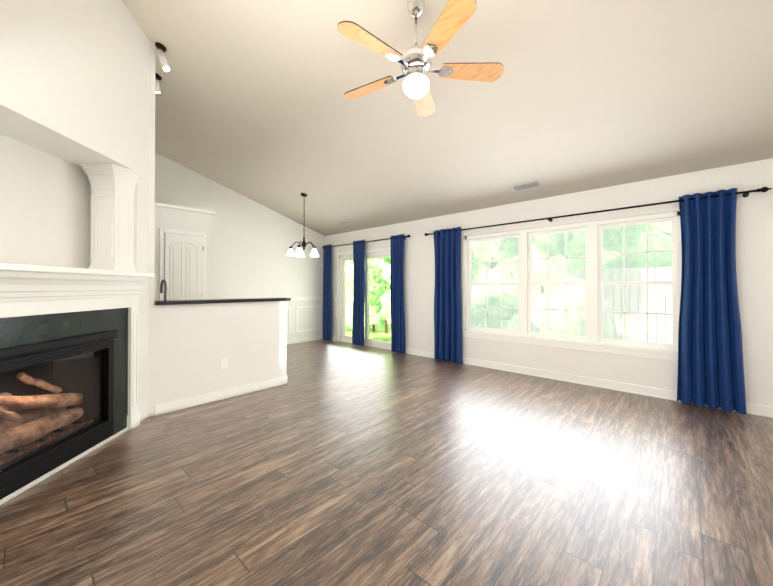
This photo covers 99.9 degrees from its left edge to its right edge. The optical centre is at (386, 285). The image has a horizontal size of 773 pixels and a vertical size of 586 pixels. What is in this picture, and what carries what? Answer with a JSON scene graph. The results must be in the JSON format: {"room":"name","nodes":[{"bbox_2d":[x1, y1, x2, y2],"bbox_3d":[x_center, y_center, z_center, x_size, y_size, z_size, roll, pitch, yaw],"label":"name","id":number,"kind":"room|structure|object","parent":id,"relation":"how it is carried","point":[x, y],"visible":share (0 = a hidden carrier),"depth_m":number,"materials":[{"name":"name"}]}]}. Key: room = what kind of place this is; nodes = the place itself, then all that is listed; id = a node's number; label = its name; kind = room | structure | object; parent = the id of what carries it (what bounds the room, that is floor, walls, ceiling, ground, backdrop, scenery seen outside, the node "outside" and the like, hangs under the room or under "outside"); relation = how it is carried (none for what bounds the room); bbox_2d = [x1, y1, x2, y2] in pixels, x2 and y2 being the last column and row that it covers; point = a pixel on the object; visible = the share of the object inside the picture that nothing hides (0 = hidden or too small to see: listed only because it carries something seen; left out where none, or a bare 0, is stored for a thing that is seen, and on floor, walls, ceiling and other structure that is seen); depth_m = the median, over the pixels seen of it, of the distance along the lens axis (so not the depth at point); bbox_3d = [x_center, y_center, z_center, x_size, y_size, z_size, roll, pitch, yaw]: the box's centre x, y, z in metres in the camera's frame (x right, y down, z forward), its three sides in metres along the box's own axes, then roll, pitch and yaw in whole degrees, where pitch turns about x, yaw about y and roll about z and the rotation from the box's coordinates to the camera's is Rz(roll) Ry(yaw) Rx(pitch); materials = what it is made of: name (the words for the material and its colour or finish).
{"room":"living room","nodes":[
{"label":"living room","id":0,"kind":"room"},
{"bbox_2d":[0,0,155,420],"bbox_3d":[-2.329,-0.798,1.995,2.170,4.064,1.795,0,-1,42],"label":"wall","id":1,"kind":"structure","parent":0,"point":[77,133],"depth_m":2.54,"materials":[{"name":"white paint"}]},
{"bbox_2d":[0,263,154,504],"bbox_3d":[-2.359,0.559,2.102,0.598,1.347,1.640,0,0,-3],"label":"fireplace","id":2,"kind":"object","parent":1,"relation":"attached to","point":[69,350],"visible":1,"depth_m":2.25,"materials":[{"name":"wood"}]},
{"bbox_2d":[154,202,214,299],"bbox_3d":[-3.752,0.021,4.737,0.585,2.465,2.145,0,-1,42],"label":"wall","id":3,"kind":"structure","parent":0,"point":[174,217],"depth_m":5.04,"materials":[{"name":"white paint"}]},
{"bbox_2d":[159,228,205,299],"bbox_3d":[-3.091,0.205,4.976,0.118,2.084,0.634,0,-1,42],"label":"pantry door","id":4,"kind":"structure","parent":3,"relation":"in","point":[182,263],"depth_m":4.97,"materials":[{"name":"white wood"}]},
{"bbox_2d":[154,301,286,404],"bbox_3d":[-1.788,0.721,3.655,0.120,1.050,1.405,0,-1,42],"label":"wall","id":5,"kind":"structure","parent":0,"point":[194,344],"depth_m":3.50,"materials":[{"name":"white paint"}]},
{"bbox_2d":[154,375,288,415],"bbox_3d":[-1.778,1.196,3.657,0.160,0.100,1.416,0,-1,42],"label":"baseboard","id":6,"kind":"structure","parent":5,"relation":"attached to","point":[176,405],"depth_m":3.49,"materials":[{"name":"white wood"}]},
{"bbox_2d":[154,297,290,304],"bbox_3d":[-1.820,0.175,3.717,0.315,0.038,1.442,0,-1,42],"label":"countertop","id":7,"kind":"structure","parent":5,"relation":"on","point":[193,301],"depth_m":3.53,"materials":[{"name":"black stone"}]},
{"bbox_2d":[221,357,227,368],"bbox_3d":[-1.780,0.855,3.566,0.008,0.120,0.075,0,-1,42],"label":"outlet","id":8,"kind":"object","parent":5,"relation":"attached to","point":[224,363],"visible":1,"depth_m":3.56,"materials":[{"name":"plastic"}]},
{"bbox_2d":[155,152,324,339],"bbox_3d":[-3.437,-0.795,5.643,0.160,4.110,6.020,0,-1,42],"label":"wall","id":9,"kind":"structure","parent":0,"point":[253,241],"depth_m":6.40,"materials":[{"name":"white paint"}]},
{"bbox_2d":[287,335,322,344],"bbox_3d":[-2.862,1.210,5.714,0.576,0.100,4.800,0,-1,42],"label":"baseboard","id":10,"kind":"structure","parent":9,"relation":"attached to","point":[301,340],"depth_m":7.26,"materials":[{"name":"white wood"}]},
{"bbox_2d":[287,297,335,332],"bbox_3d":[-2.203,0.646,6.551,0.430,0.760,2.680,0,-1,42],"label":"trim","id":11,"kind":"structure","parent":9,"relation":"attached to","point":[306,298],"depth_m":7.28,"materials":[{"name":"white wood"}]},
{"bbox_2d":[0,339,772,585],"bbox_3d":[-0.471,1.291,2.930,8.180,0.100,6.020,0,-1,42],"label":"floor","id":12,"kind":"structure","parent":0,"point":[335,463],"depth_m":1.94,"materials":[{"name":"brown wood"}]},
{"bbox_3d":[-2.067,0.793,3.924,0.647,0.910,1.422,0,-1,42],"label":"countertop","id":13,"kind":"structure","parent":12,"relation":"on","visible":0},
{"bbox_2d":[160,279,166,299],"bbox_3d":[-2.397,0.135,3.523,0.212,0.397,0.089,0,-1,42],"label":"faucet","id":14,"kind":"object","parent":13,"relation":"on","point":[165,287],"visible":0.62,"depth_m":3.46,"materials":[{"name":"metal"}]},
{"bbox_2d":[122,0,772,235],"bbox_3d":[-0.471,-2.072,2.953,8.180,1.836,6.020,0,-1,42],"label":"ceiling","id":15,"kind":"structure","parent":0,"point":[253,102],"depth_m":3.08,"materials":[{"name":"paint"}]},
{"bbox_2d":[155,42,169,92],"bbox_3d":[-2.329,-2.187,3.320,0.117,0.250,0.649,0,-1,-41],"label":"spotlights","id":16,"kind":"object","parent":15,"relation":"attached to","point":[161,48],"visible":0.88,"depth_m":3.11,"materials":[{"name":"brown metal"}]},
{"bbox_2d":[286,193,318,256],"bbox_3d":[-1.435,-1.068,5.724,0.588,1.098,0.566,0,-1,42],"label":"chandelier","id":17,"kind":"object","parent":15,"relation":"hanging from","point":[299,252],"visible":1,"depth_m":5.64,"materials":[{"name":"white glass"}]},
{"bbox_2d":[338,220,352,225],"bbox_3d":[-0.847,-1.275,6.641,0.320,0.046,0.137,0,-1,42],"label":"ceiling vent","id":18,"kind":"object","parent":15,"relation":"in","point":[346,222],"visible":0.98,"depth_m":6.63,"materials":[{"name":"white metal"}]},
{"bbox_2d":[337,0,503,116],"bbox_3d":[0.175,-1.698,2.327,1.214,0.675,1.209,0,-1,42],"label":"fan","id":19,"kind":"object","parent":15,"relation":"hanging from","point":[415,61],"visible":1,"depth_m":2.26,"materials":[{"name":"brown wood"}]},
{"bbox_2d":[510,180,542,191],"bbox_3d":[1.817,-1.290,4.226,0.360,0.052,0.156,0,-1,42],"label":"ceiling vent","id":20,"kind":"object","parent":15,"relation":"in","point":[526,185],"visible":1,"depth_m":4.22,"materials":[{"name":"white metal"}]},
{"bbox_2d":[325,158,772,406],"bbox_3d":[1.500,0.036,5.106,8.180,2.440,0.160,0,-1,42],"label":"wall","id":21,"kind":"structure","parent":0,"point":[754,242],"depth_m":3.92,"materials":[{"name":"white paint"}]},
{"bbox_2d":[336,247,390,349],"bbox_3d":[-0.416,0.268,6.817,1.820,2.000,0.145,0,-1,42],"label":"sliding glass door","id":22,"kind":"structure","parent":21,"relation":"in","point":[376,253],"depth_m":6.83,"materials":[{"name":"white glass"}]},
{"bbox_2d":[322,234,409,352],"bbox_3d":[-0.523,0.157,6.737,2.630,2.180,0.144,0,-1,42],"label":"curtain","id":23,"kind":"object","parent":21,"relation":"attached to","point":[397,300],"visible":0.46,"depth_m":6.67,"materials":[{"name":"blue fabric"}]},
{"bbox_2d":[332,336,772,417],"bbox_3d":[1.438,1.205,5.029,7.860,0.100,0.024,0,-1,42],"label":"baseboard","id":24,"kind":"structure","parent":21,"relation":"attached to","point":[759,410],"depth_m":4.05,"materials":[{"name":"white wood"}]},
{"bbox_2d":[462,211,681,360],"bbox_3d":[2.239,0.013,4.388,2.700,1.625,0.152,0,-1,42],"label":"triple window","id":25,"kind":"structure","parent":21,"relation":"in","point":[592,339],"depth_m":4.14,"materials":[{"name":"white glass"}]},
{"bbox_2d":[424,187,771,413],"bbox_3d":[2.114,0.148,4.327,3.935,2.165,0.162,0,-1,42],"label":"window curtain","id":26,"kind":"object","parent":21,"relation":"attached to","point":[710,363],"visible":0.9,"depth_m":3.30,"materials":[{"name":"blue fabric"}]},
{"label":"outside","id":27,"kind":"structure","parent":0,"visible":0},
{"bbox_2d":[346,312,665,343],"bbox_3d":[7.462,1.429,11.306,28.000,0.060,17.030,0,-1,42],"label":"ground","id":28,"kind":"structure","parent":27,"point":[382,333],"depth_m":9.54,"materials":[{"name":"green plant"}]},
{"bbox_2d":[346,222,672,343],"bbox_3d":[5.764,-3.341,9.862,31.957,9.729,10.859,0,-1,42],"label":"backyard","id":29,"kind":"structure","parent":28,"relation":"on","point":[384,263],"depth_m":7.03,"materials":[{"name":"green plant"}]}
]}

